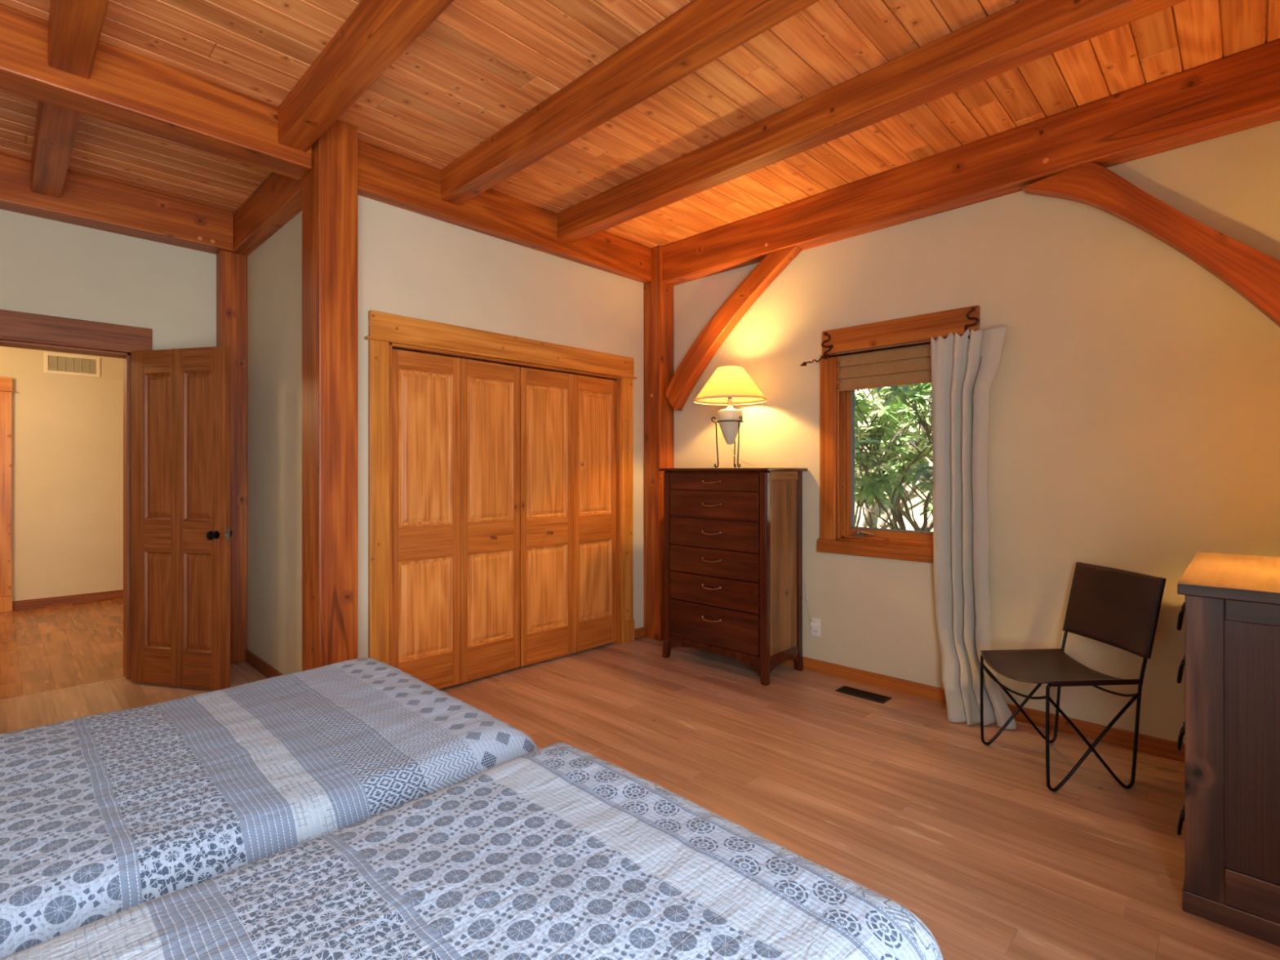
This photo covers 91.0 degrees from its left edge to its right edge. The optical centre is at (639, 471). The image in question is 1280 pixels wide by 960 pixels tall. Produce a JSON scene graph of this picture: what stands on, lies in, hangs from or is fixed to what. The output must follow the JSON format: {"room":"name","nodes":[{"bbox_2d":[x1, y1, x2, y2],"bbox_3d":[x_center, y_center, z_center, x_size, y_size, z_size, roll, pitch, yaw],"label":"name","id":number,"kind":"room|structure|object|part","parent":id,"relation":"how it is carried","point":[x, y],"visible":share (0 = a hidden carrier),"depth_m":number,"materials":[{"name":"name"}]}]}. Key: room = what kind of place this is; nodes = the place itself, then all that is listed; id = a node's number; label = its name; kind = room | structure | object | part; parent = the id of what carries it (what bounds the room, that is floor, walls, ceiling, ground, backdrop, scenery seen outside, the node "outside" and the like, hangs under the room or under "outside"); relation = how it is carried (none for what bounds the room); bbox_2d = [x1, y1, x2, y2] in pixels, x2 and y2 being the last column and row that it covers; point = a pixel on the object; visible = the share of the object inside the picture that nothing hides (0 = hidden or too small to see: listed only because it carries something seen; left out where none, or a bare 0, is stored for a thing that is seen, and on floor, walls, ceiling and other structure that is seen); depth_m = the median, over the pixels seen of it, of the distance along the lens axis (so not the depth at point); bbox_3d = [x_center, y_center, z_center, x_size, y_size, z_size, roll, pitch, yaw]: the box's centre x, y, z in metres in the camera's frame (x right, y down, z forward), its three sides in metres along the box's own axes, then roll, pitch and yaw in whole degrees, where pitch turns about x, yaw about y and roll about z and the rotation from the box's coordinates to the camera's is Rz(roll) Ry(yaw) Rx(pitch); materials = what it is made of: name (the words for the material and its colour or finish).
{"room":"bedroom","nodes":[
{"label":"bedroom","id":0,"kind":"room"},
{"bbox_2d":[0,346,123,601],"bbox_3d":[-6.160,-0.050,5.642,0.100,2.700,4.300,0,0,44],"label":"wall","id":1,"kind":"structure","parent":0,"point":[68,429],"depth_m":6.14,"materials":[{"name":"beige paint"}]},
{"bbox_2d":[0,391,12,612],"bbox_3d":[-5.887,0.280,5.825,0.036,2.040,0.104,0,0,44],"label":"trim","id":2,"kind":"structure","parent":1,"relation":"attached to","point":[6,397],"depth_m":5.82,"materials":[{"name":"brown wood"}]},
{"bbox_2d":[0,377,14,391],"bbox_3d":[-6.234,-0.805,5.463,0.045,0.130,1.140,0,0,44],"label":"trim","id":3,"kind":"structure","parent":1,"relation":"attached to","point":[6,383],"depth_m":5.82,"materials":[{"name":"brown wood"}]},
{"bbox_2d":[12,589,123,610],"bbox_3d":[-5.274,1.258,6.471,0.016,0.085,1.676,0,0,44],"label":"baseboard","id":4,"kind":"structure","parent":1,"relation":"attached to","point":[108,595],"depth_m":6.13,"materials":[{"name":"brown wood"}]},
{"bbox_2d":[44,351,100,377],"bbox_3d":[-5.568,-1.043,6.172,0.013,0.200,0.409,0,0,44],"label":"air vent","id":5,"kind":"object","parent":1,"relation":"in","point":[96,373],"visible":1,"depth_m":6.17,"materials":[{"name":"beige metal"}]},
{"bbox_2d":[0,208,216,350],"bbox_3d":[-3.658,-0.215,3.568,0.130,3.030,2.615,0,0,44],"label":"wall","id":6,"kind":"structure","parent":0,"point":[48,267],"depth_m":3.87,"materials":[{"name":"beige paint"}]},
{"bbox_2d":[0,309,152,679],"bbox_3d":[-3.521,0.198,3.685,0.184,2.205,1.065,0,0,44],"label":"door frame","id":7,"kind":"structure","parent":6,"relation":"attached to","point":[15,326],"depth_m":3.86,"materials":[{"name":"brown wood"}]},
{"bbox_2d":[131,346,231,690],"bbox_3d":[-2.764,0.278,3.775,0.724,2.020,0.142,0,0,14],"label":"door","id":8,"kind":"structure","parent":7,"relation":"attached to","point":[181,533],"depth_m":3.75,"materials":[{"name":"brown wood"}]},
{"bbox_3d":[-2.908,-0.152,3.810,0.210,0.882,0.026,0,0,14],"label":"raised panel","id":9,"kind":"part","parent":8,"relation":"part of","materials":[{"name":"brown wood"}]},
{"bbox_3d":[-2.908,0.778,3.810,0.210,0.582,0.026,0,0,14],"label":"raised panel","id":10,"kind":"part","parent":8,"relation":"part of","materials":[{"name":"brown wood"}]},
{"bbox_3d":[-2.618,-0.152,3.739,0.210,0.882,0.026,0,0,14],"label":"raised panel","id":11,"kind":"part","parent":8,"relation":"part of","materials":[{"name":"brown wood"}]},
{"bbox_3d":[-2.618,0.778,3.739,0.210,0.582,0.026,0,0,14],"label":"raised panel","id":12,"kind":"part","parent":8,"relation":"part of","materials":[{"name":"brown wood"}]},
{"bbox_3d":[-2.490,0.373,3.662,0.054,0.055,0.052,0,0,14],"label":"knob","id":13,"kind":"part","parent":8,"relation":"part of","materials":[{"name":"black metal"}]},
{"bbox_3d":[-2.417,0.373,3.691,0.010,0.070,0.024,0,0,14],"label":"latch plate","id":14,"kind":"part","parent":8,"relation":"part of","materials":[{"name":"metal"}]},
{"bbox_2d":[0,153,233,253],"bbox_3d":[-3.580,-1.601,3.426,0.179,0.258,2.320,0,0,44],"label":"beam","id":15,"kind":"structure","parent":6,"relation":"attached to","point":[85,201],"depth_m":3.79,"materials":[{"name":"brown wood"}]},
{"bbox_2d":[247,210,302,675],"bbox_3d":[-2.171,-0.215,3.876,1.573,3.030,0.100,0,0,44],"label":"wall","id":16,"kind":"structure","parent":0,"point":[274,268],"depth_m":3.90,"materials":[{"name":"beige paint"}]},
{"bbox_2d":[244,649,283,678],"bbox_3d":[-2.173,1.260,3.797,1.450,0.080,0.016,0,0,44],"label":"baseboard","id":17,"kind":"structure","parent":16,"relation":"attached to","point":[267,670],"depth_m":4.04,"materials":[{"name":"brown wood"}]},
{"bbox_2d":[231,172,302,256],"bbox_3d":[-2.203,-1.601,3.774,1.480,0.258,0.100,0,0,44],"label":"beam","id":18,"kind":"structure","parent":16,"relation":"attached to","point":[277,199],"depth_m":3.76,"materials":[{"name":"brown wood"}]},
{"bbox_2d":[357,195,643,658],"bbox_3d":[-0.995,-0.215,4.456,0.800,3.030,2.438,0,0,44],"label":"wall","id":19,"kind":"structure","parent":0,"point":[411,264],"depth_m":3.87,"materials":[{"name":"beige paint"}]},
{"bbox_2d":[368,339,388,664],"bbox_3d":[-1.423,0.295,3.424,0.026,2.010,0.105,0,0,44],"label":"trim","id":20,"kind":"structure","parent":19,"relation":"attached to","point":[378,351],"depth_m":3.41,"materials":[{"name":"brown wood"}]},
{"bbox_2d":[364,310,636,378],"bbox_3d":[-0.757,-0.793,4.103,0.034,0.143,2.007,0,0,44],"label":"trim","id":21,"kind":"structure","parent":19,"relation":"attached to","point":[380,324],"depth_m":3.90,"materials":[{"name":"brown wood"}]},
{"bbox_2d":[391,346,616,380],"bbox_3d":[-0.799,-0.686,4.134,0.030,0.012,1.743,0,0,44],"label":"closet track","id":22,"kind":"object","parent":19,"relation":"attached to","point":[392,347],"visible":0.5,"depth_m":4.01,"materials":[{"name":"metal"}]},
{"bbox_2d":[391,348,519,688],"bbox_3d":[-1.077,0.299,3.796,0.090,1.965,0.864,0,0,44],"label":"door","id":23,"kind":"structure","parent":22,"relation":"hanging from","point":[455,421],"depth_m":3.76,"materials":[{"name":"brown wood"}]},
{"bbox_3d":[-1.246,-0.132,3.656,0.336,0.899,0.020,0,0,-44],"label":"raised panel","id":24,"kind":"part","parent":23,"relation":"part of","materials":[{"name":"brown wood"}]},
{"bbox_3d":[-1.246,0.792,3.656,0.336,0.572,0.020,0,0,-44],"label":"raised panel","id":25,"kind":"part","parent":23,"relation":"part of","materials":[{"name":"brown wood"}]},
{"bbox_3d":[-0.945,-0.132,3.966,0.020,0.899,0.346,0,0,43],"label":"raised panel","id":26,"kind":"part","parent":23,"relation":"part of","materials":[{"name":"brown wood"}]},
{"bbox_3d":[-0.945,0.792,3.966,0.020,0.572,0.346,0,0,43],"label":"raised panel","id":27,"kind":"part","parent":23,"relation":"part of","materials":[{"name":"brown wood"}]},
{"bbox_2d":[520,367,616,666],"bbox_3d":[-0.469,0.299,4.421,0.090,1.965,0.864,0,0,44],"label":"door","id":28,"kind":"structure","parent":22,"relation":"hanging from","point":[568,421],"depth_m":4.40,"materials":[{"name":"brown wood"}]},
{"bbox_3d":[-0.635,-0.132,4.284,0.346,0.899,0.020,0,0,-44],"label":"raised panel","id":29,"kind":"part","parent":28,"relation":"part of","materials":[{"name":"brown wood"}]},
{"bbox_3d":[-0.635,0.792,4.284,0.346,0.572,0.020,0,0,-44],"label":"raised panel","id":30,"kind":"part","parent":28,"relation":"part of","materials":[{"name":"brown wood"}]},
{"bbox_3d":[-0.333,-0.132,4.594,0.020,0.899,0.336,0,0,43],"label":"raised panel","id":31,"kind":"part","parent":28,"relation":"part of","materials":[{"name":"brown wood"}]},
{"bbox_3d":[-0.333,0.792,4.594,0.020,0.572,0.336,0,0,43],"label":"raised panel","id":32,"kind":"part","parent":28,"relation":"part of","materials":[{"name":"brown wood"}]},
{"bbox_2d":[357,138,651,283],"bbox_3d":[-0.735,-1.601,4.085,0.090,0.258,2.273,0,0,44],"label":"beam","id":33,"kind":"structure","parent":19,"relation":"attached to","point":[386,176],"depth_m":3.85,"materials":[{"name":"brown wood"}]},
{"bbox_2d":[388,342,622,666],"bbox_3d":[-0.802,0.294,4.137,0.122,2.012,1.787,0,0,44],"label":"trim","id":34,"kind":"structure","parent":19,"relation":"attached to","point":[619,380],"depth_m":4.13,"materials":[{"name":"brown wood"}]},
{"bbox_2d":[622,377,633,622],"bbox_3d":[-0.102,0.212,4.782,0.026,1.845,0.119,0,0,44],"label":"trim","id":35,"kind":"structure","parent":19,"relation":"attached to","point":[627,383],"depth_m":4.77,"materials":[{"name":"brown wood"}]},
{"bbox_2d":[622,619,634,644],"bbox_3d":[-0.097,1.218,4.778,0.038,0.165,0.124,0,0,44],"label":"trim","id":36,"kind":"structure","parent":19,"relation":"attached to","point":[628,627],"depth_m":4.76,"materials":[{"name":"brown wood"}]},
{"bbox_2d":[634,626,644,639],"bbox_3d":[-0.761,1.260,4.111,0.016,0.080,2.273,0,0,44],"label":"baseboard","id":37,"kind":"structure","parent":19,"relation":"attached to","point":[639,633],"depth_m":4.88,"materials":[{"name":"brown wood"}]},
{"bbox_2d":[0,598,1279,959],"bbox_3d":[-2.319,1.310,3.245,8.949,0.019,6.219,0,0,44],"label":"floor","id":38,"kind":"structure","parent":0,"point":[906,802],"depth_m":2.69,"materials":[{"name":"brown wood"}]},
{"bbox_2d":[216,250,247,663],"bbox_3d":[-2.784,-0.090,4.291,0.115,2.780,0.160,0,0,44],"label":"timber post","id":39,"kind":"object","parent":38,"relation":"on","point":[231,268],"visible":0.69,"depth_m":4.26,"materials":[{"name":"brown wood"}]},
{"bbox_2d":[0,657,538,959],"bbox_3d":[-1.364,0.986,1.302,1.090,0.628,2.141,0,0,44],"label":"bed","id":40,"kind":"object","parent":38,"relation":"on","point":[102,815],"visible":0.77,"depth_m":1.41,"materials":[{"name":"blue fabric"}]},
{"bbox_2d":[302,120,357,671],"bbox_3d":[-1.571,-0.215,3.183,0.250,3.030,0.186,0,0,44],"label":"timber post","id":41,"kind":"object","parent":38,"relation":"on","point":[330,188],"visible":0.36,"depth_m":3.09,"materials":[{"name":"brown wood"}]},
{"bbox_2d":[0,742,942,959],"bbox_3d":[-0.597,0.981,0.570,1.000,0.638,2.161,0,0,44],"label":"bed","id":42,"kind":"object","parent":38,"relation":"on","point":[557,851],"visible":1,"depth_m":1.00,"materials":[{"name":"blue fabric"}]},
{"bbox_2d":[643,245,674,640],"bbox_3d":[0.146,-0.215,4.928,0.178,3.030,0.171,0,0,44],"label":"timber post","id":43,"kind":"object","parent":38,"relation":"on","point":[658,295],"visible":0.78,"depth_m":4.86,"materials":[{"name":"brown wood"}]},
{"bbox_2d":[658,467,807,685],"bbox_3d":[0.612,0.640,4.251,0.890,1.320,0.484,0,0,44],"label":"dresser","id":44,"kind":"object","parent":38,"relation":"on","point":[733,536],"visible":1,"depth_m":4.03,"materials":[{"name":"brown wood"}]},
{"bbox_3d":[0.194,0.650,4.391,0.058,1.300,0.063,0,0,44],"label":"corner post","id":45,"kind":"part","parent":44,"relation":"part of","materials":[{"name":"brown wood"}]},
{"bbox_3d":[0.324,0.028,4.533,0.026,0.055,0.328,0,0,44],"label":"rail","id":46,"kind":"part","parent":44,"relation":"part of","materials":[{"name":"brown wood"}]},
{"bbox_3d":[0.455,0.966,4.089,0.160,0.025,0.034,0,0,44],"label":"drawer pull","id":47,"kind":"part","parent":44,"relation":"part of","materials":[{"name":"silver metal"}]},
{"bbox_3d":[0.455,0.756,4.089,0.160,0.025,0.034,0,0,44],"label":"drawer pull","id":48,"kind":"part","parent":44,"relation":"part of","materials":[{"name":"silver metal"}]},
{"bbox_3d":[0.455,0.579,4.089,0.160,0.025,0.034,0,0,44],"label":"drawer pull","id":49,"kind":"part","parent":44,"relation":"part of","materials":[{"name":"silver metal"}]},
{"bbox_3d":[0.455,0.401,4.089,0.160,0.025,0.034,0,0,44],"label":"drawer pull","id":50,"kind":"part","parent":44,"relation":"part of","materials":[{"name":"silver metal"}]},
{"bbox_3d":[0.455,0.218,4.089,0.160,0.025,0.034,0,0,44],"label":"drawer pull","id":51,"kind":"part","parent":44,"relation":"part of","materials":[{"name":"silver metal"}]},
{"bbox_3d":[0.455,0.069,4.089,0.160,0.025,0.034,0,0,44],"label":"drawer pull","id":52,"kind":"part","parent":44,"relation":"part of","materials":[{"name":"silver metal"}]},
{"bbox_3d":[0.476,1.008,4.111,0.724,0.252,0.030,0,0,44],"label":"drawer","id":53,"kind":"part","parent":44,"relation":"part of","materials":[{"name":"brown wood"}]},
{"bbox_3d":[0.476,0.782,4.111,0.724,0.185,0.030,0,0,44],"label":"drawer","id":54,"kind":"part","parent":44,"relation":"part of","materials":[{"name":"brown wood"}]},
{"bbox_3d":[0.476,0.596,4.111,0.724,0.174,0.030,0,0,44],"label":"drawer","id":55,"kind":"part","parent":44,"relation":"part of","materials":[{"name":"brown wood"}]},
{"bbox_3d":[0.476,0.408,4.111,0.724,0.187,0.030,0,0,44],"label":"drawer","id":56,"kind":"part","parent":44,"relation":"part of","materials":[{"name":"brown wood"}]},
{"bbox_3d":[0.476,0.219,4.111,0.724,0.178,0.030,0,0,44],"label":"drawer","id":57,"kind":"part","parent":44,"relation":"part of","materials":[{"name":"brown wood"}]},
{"bbox_3d":[0.476,0.069,4.111,0.724,0.109,0.030,0,0,44],"label":"drawer","id":58,"kind":"part","parent":44,"relation":"part of","materials":[{"name":"brown wood"}]},
{"bbox_3d":[0.758,0.590,4.401,0.760,1.180,0.012,0,0,44],"label":"panel","id":59,"kind":"part","parent":44,"relation":"part of","materials":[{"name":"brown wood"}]},
{"bbox_2d":[693,365,817,626],"bbox_3d":[0.700,0.149,4.144,0.747,1.711,0.500,0,0,44],"label":"table lamp","id":60,"kind":"object","parent":44,"relation":"on","point":[729,385],"visible":0.97,"depth_m":4.15,"materials":[{"name":"beige fabric"}]},
{"bbox_3d":[0.504,-0.195,4.229,0.051,0.342,0.009,0,0,-1],"label":"scroll leg","id":61,"kind":"part","parent":60,"relation":"part of","materials":[{"name":"metal"}]},
{"bbox_2d":[717,404,742,444],"bbox_3d":[0.606,-0.315,4.230,0.172,0.272,0.172,0,0,44],"label":"vase","id":62,"kind":"object","parent":60,"relation":"on","point":[729,419],"depth_m":4.17,"materials":[{"name":"beige ceramic"}]},
{"bbox_2d":[727,397,733,404],"bbox_3d":[0.606,-0.484,4.230,0.040,0.072,0.040,0,0,44],"label":"socket","id":63,"kind":"object","parent":60,"relation":"attached to","point":[730,399],"depth_m":4.22,"materials":[{"name":"silver metal"}]},
{"bbox_3d":[0.606,-0.584,4.230,0.491,0.228,0.491,0,0,44],"label":"shade trim","id":64,"kind":"part","parent":60,"relation":"part of","materials":[{"name":"beige fabric"}]},
{"bbox_3d":[0.606,-0.584,4.230,0.488,0.223,0.488,0,0,44],"label":"lamp shade","id":65,"kind":"part","parent":60,"relation":"part of","materials":[{"name":"fabric"}]},
{"bbox_3d":[0.655,-0.195,4.319,0.009,0.342,0.051,0,0,29],"label":"scroll leg","id":66,"kind":"part","parent":60,"relation":"part of","materials":[{"name":"metal"}]},
{"bbox_3d":[0.657,-0.195,4.143,0.009,0.342,0.051,0,0,-31],"label":"scroll leg","id":67,"kind":"part","parent":60,"relation":"part of","materials":[{"name":"metal"}]},
{"bbox_3d":[0.888,0.404,4.219,0.546,1.171,0.162,0,0,18],"label":"power cord","id":68,"kind":"part","parent":60,"relation":"part of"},
{"bbox_3d":[0.763,0.650,3.837,0.058,1.300,0.063,0,0,44],"label":"corner post","id":69,"kind":"part","parent":44,"relation":"part of","materials":[{"name":"brown wood"}]},
{"bbox_3d":[0.902,0.028,3.971,0.026,0.055,0.328,0,0,44],"label":"rail","id":70,"kind":"part","parent":44,"relation":"part of","materials":[{"name":"brown wood"}]},
{"bbox_3d":[0.900,0.590,3.974,0.012,1.180,0.408,0,0,44],"label":"panel","id":71,"kind":"part","parent":44,"relation":"part of","materials":[{"name":"brown wood"}]},
{"bbox_3d":[1.030,0.650,4.111,0.059,1.300,0.050,0,0,44],"label":"corner post","id":72,"kind":"part","parent":44,"relation":"part of","materials":[{"name":"brown wood"}]},
{"bbox_2d":[835,685,891,703],"bbox_3d":[1.298,1.298,3.658,0.290,0.005,0.115,0,0,44],"label":"floor vent","id":73,"kind":"object","parent":38,"relation":"in","point":[846,690],"visible":1,"depth_m":3.65,"materials":[{"name":"black metal"}]},
{"bbox_2d":[980,561,1166,791],"bbox_3d":[1.866,0.867,2.780,0.556,0.864,0.459,0,0,-4],"label":"leather chair","id":74,"kind":"object","parent":38,"relation":"on","point":[1119,608],"visible":1,"depth_m":2.78,"materials":[{"name":"brown leather"}]},
{"bbox_3d":[1.812,1.079,2.994,0.399,0.440,0.012,0,0,-4],"label":"leg","id":75,"kind":"part","parent":74,"relation":"part of","materials":[{"name":"black metal"}]},
{"bbox_3d":[1.865,0.868,2.997,0.499,0.862,0.012,0,0,-4],"label":"leg","id":76,"kind":"part","parent":74,"relation":"part of","materials":[{"name":"black metal"}]},
{"bbox_3d":[1.811,0.876,2.776,0.445,0.051,0.448,0,0,-4],"label":"seat","id":77,"kind":"part","parent":74,"relation":"part of","materials":[{"name":"brown leather"}]},
{"bbox_3d":[1.843,1.079,2.561,0.399,0.440,0.012,0,0,-4],"label":"leg","id":78,"kind":"part","parent":74,"relation":"part of","materials":[{"name":"black metal"}]},
{"bbox_3d":[1.896,0.868,2.564,0.499,0.862,0.012,0,0,-4],"label":"leg","id":79,"kind":"part","parent":74,"relation":"part of","materials":[{"name":"black metal"}]},
{"bbox_3d":[2.093,0.601,2.796,0.097,0.329,0.455,0,0,-4],"label":"backrest","id":80,"kind":"part","parent":74,"relation":"part of","materials":[{"name":"brown leather"}]},
{"bbox_2d":[1177,551,1279,946],"bbox_3d":[2.137,0.815,2.026,0.572,0.970,1.005,0,0,44],"label":"dresser","id":81,"kind":"object","parent":38,"relation":"on","point":[1231,606],"visible":1,"depth_m":1.80,"materials":[{"name":"brown wood"}]},
{"bbox_3d":[1.692,1.090,1.956,0.032,0.090,0.080,0,0,44],"label":"iron pull","id":82,"kind":"part","parent":81,"relation":"part of","materials":[{"name":"black metal"}]},
{"bbox_3d":[1.692,0.828,1.956,0.032,0.090,0.080,0,0,44],"label":"iron pull","id":83,"kind":"part","parent":81,"relation":"part of","materials":[{"name":"black metal"}]},
{"bbox_3d":[1.692,0.618,1.956,0.032,0.090,0.080,0,0,44],"label":"iron pull","id":84,"kind":"part","parent":81,"relation":"part of","materials":[{"name":"black metal"}]},
{"bbox_3d":[1.692,0.453,1.956,0.032,0.090,0.080,0,0,44],"label":"iron pull","id":85,"kind":"part","parent":81,"relation":"part of","materials":[{"name":"black metal"}]},
{"bbox_3d":[1.814,1.187,1.672,0.380,0.103,0.022,0,0,44],"label":"rail","id":86,"kind":"part","parent":81,"relation":"part of","materials":[{"name":"brown wood"}]},
{"bbox_3d":[1.814,0.395,1.672,0.380,0.062,0.022,0,0,44],"label":"rail","id":87,"kind":"part","parent":81,"relation":"part of","materials":[{"name":"brown wood"}]},
{"bbox_3d":[1.816,0.780,1.674,0.380,0.720,0.008,0,0,44],"label":"panel","id":88,"kind":"part","parent":81,"relation":"part of","materials":[{"name":"brown wood"}]},
{"bbox_2d":[0,0,1279,248],"bbox_3d":[-0.769,-1.750,2.505,5.695,0.040,5.120,0,0,44],"label":"ceiling","id":89,"kind":"structure","parent":0,"point":[480,66],"depth_m":2.78,"materials":[{"name":"brown wood"}]},
{"bbox_2d":[31,0,109,198],"bbox_3d":[-1.501,-1.643,1.748,5.190,0.175,0.122,0,0,44],"label":"joist","id":90,"kind":"object","parent":89,"relation":"attached to","point":[75,27],"visible":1,"depth_m":2.44,"materials":[{"name":"brown wood"}]},
{"bbox_2d":[0,3,311,179],"bbox_3d":[-2.474,-1.607,2.332,0.180,0.245,2.294,0,0,44],"label":"beam","id":91,"kind":"structure","parent":89,"relation":"attached to","point":[124,88],"depth_m":2.65,"materials":[{"name":"brown wood"}]},
{"bbox_2d":[277,0,453,151],"bbox_3d":[-0.398,-1.643,1.785,3.660,0.175,0.125,0,0,44],"label":"joist","id":92,"kind":"object","parent":89,"relation":"attached to","point":[376,33],"visible":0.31,"depth_m":2.45,"materials":[{"name":"brown wood"}]},
{"bbox_2d":[440,0,819,205],"bbox_3d":[0.191,-1.643,2.391,3.660,0.175,0.120,0,0,44],"label":"joist","id":93,"kind":"object","parent":89,"relation":"attached to","point":[700,32],"visible":1,"depth_m":2.61,"materials":[{"name":"brown wood"}]},
{"bbox_2d":[557,0,1186,243],"bbox_3d":[0.780,-1.643,2.997,3.660,0.175,0.125,0,0,44],"label":"joist","id":94,"kind":"object","parent":89,"relation":"attached to","point":[1022,33],"visible":1,"depth_m":2.71,"materials":[{"name":"brown wood"}]},
{"bbox_2d":[674,120,1279,743],"bbox_3d":[1.323,-0.215,3.993,4.770,3.030,0.130,0,0,44],"label":"wall","id":95,"kind":"structure","parent":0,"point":[1134,393],"depth_m":3.13,"materials":[{"name":"beige paint"}]},
{"bbox_2d":[811,617,820,636],"bbox_3d":[1.139,1.012,4.074,0.063,0.113,0.010,0,0,44],"label":"wall outlet","id":96,"kind":"object","parent":95,"relation":"attached to","point":[815,631],"visible":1,"depth_m":4.07,"materials":[{"name":"white plastic"}]},
{"bbox_2d":[813,628,817,634],"bbox_3d":[1.138,1.038,4.073,0.035,0.032,0.004,0,0,44],"label":"socket","id":97,"kind":"object","parent":96,"relation":"attached to","point":[815,630],"depth_m":4.07,"materials":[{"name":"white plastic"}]},
{"bbox_2d":[835,343,931,391],"bbox_3d":[1.489,0.098,3.712,0.696,1.648,0.062,0,0,44],"label":"roman shade","id":98,"kind":"object","parent":95,"relation":"attached to","point":[912,365],"visible":0.7,"depth_m":3.74,"materials":[{"name":"brown fabric"}]},
{"bbox_2d":[817,305,979,563],"bbox_3d":[1.532,-0.188,3.752,0.965,1.409,0.144,0,0,44],"label":"window","id":99,"kind":"structure","parent":95,"relation":"attached to","point":[839,535],"depth_m":3.94,"materials":[{"name":"brown wood"}]},
{"bbox_3d":[1.200,-0.152,4.001,0.107,1.175,0.030,0,0,44],"label":"casing","id":100,"kind":"part","parent":99,"relation":"part of","materials":[{"name":"brown wood"}]},
{"bbox_3d":[1.390,0.387,3.878,0.039,0.036,0.150,0,0,-38],"label":"crank handle","id":101,"kind":"part","parent":99,"relation":"part of","materials":[{"name":"metal"}]},
{"bbox_2d":[800,307,979,365],"bbox_3d":[1.451,-0.781,3.715,1.130,0.198,0.050,0,0,44],"label":"curtain rod","id":102,"kind":"object","parent":99,"relation":"attached to","point":[972,309],"visible":0.87,"depth_m":3.77,"materials":[{"name":"metal"}]},
{"bbox_2d":[930,324,1016,729],"bbox_3d":[1.736,0.265,3.295,0.395,2.057,0.236,0,0,28],"label":"curtain","id":103,"kind":"object","parent":102,"relation":"hanging from","point":[963,369],"visible":0.99,"depth_m":3.35,"materials":[{"name":"white fabric"}]},
{"bbox_3d":[1.560,-0.152,3.784,0.682,1.147,0.040,0,0,44],"label":"sash","id":104,"kind":"part","parent":99,"relation":"part of","materials":[{"name":"brown wood"}]},
{"bbox_2d":[662,38,1279,285],"bbox_3d":[1.475,-1.591,3.654,3.520,0.278,0.144,0,0,44],"label":"beam","id":105,"kind":"structure","parent":95,"relation":"attached to","point":[1239,91],"depth_m":3.16,"materials":[{"name":"brown wood"}]},
{"bbox_2d":[664,245,802,410],"bbox_3d":[0.627,-0.958,4.478,1.139,0.988,0.095,0,0,44],"label":"brace","id":106,"kind":"object","parent":105,"relation":"attached to","point":[697,358],"visible":1,"depth_m":4.47,"materials":[{"name":"brown wood"}]},
{"bbox_2d":[1022,162,1279,327],"bbox_3d":[2.343,-0.850,2.809,1.101,1.219,0.095,0,0,44],"label":"brace","id":107,"kind":"object","parent":105,"relation":"attached to","point":[1252,273],"visible":1,"depth_m":2.75,"materials":[{"name":"brown wood"}]},
{"bbox_2d":[781,656,1185,762],"bbox_3d":[1.588,1.260,3.634,3.690,0.080,0.016,0,0,44],"label":"baseboard","id":108,"kind":"structure","parent":95,"relation":"attached to","point":[1149,744],"depth_m":3.21,"materials":[{"name":"brown wood"}]},
{"label":"outside","id":109,"kind":"structure","parent":0,"visible":0},
{"bbox_2d":[854,386,933,531],"bbox_3d":[5.111,-0.867,6.691,14.000,5.066,9.000,0,0,44],"label":"ground","id":110,"kind":"structure","parent":109,"point":[914,499],"depth_m":7.05,"materials":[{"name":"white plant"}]},
{"bbox_2d":[854,382,933,531],"bbox_3d":[1.645,0.283,5.214,3.471,2.375,2.693,0,0,13],"label":"tree","id":111,"kind":"object","parent":110,"relation":"on","point":[876,492],"visible":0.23,"depth_m":4.62,"materials":[{"name":"green plant"}]},
{"bbox_2d":[854,382,933,530],"bbox_3d":[2.767,0.138,5.107,3.444,2.568,2.492,0,0,-32],"label":"tree","id":112,"kind":"object","parent":110,"relation":"on","point":[860,410],"visible":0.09,"depth_m":4.65,"materials":[{"name":"green plant"}]},
{"bbox_2d":[854,384,933,528],"bbox_3d":[2.848,-0.542,6.520,2.176,2.323,3.125,0,0,-18],"label":"rhododendron","id":113,"kind":"object","parent":110,"relation":"on","point":[882,524],"visible":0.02,"depth_m":6.73,"materials":[{"name":"green plant"}]},
{"bbox_2d":[894,394,933,457],"bbox_3d":[3.674,-0.763,7.020,2.836,2.172,1.955,0,0,-8],"label":"rhododendron","id":114,"kind":"object","parent":110,"relation":"on","point":[922,427],"visible":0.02,"depth_m":6.56,"materials":[{"name":"green plant"}]}
]}

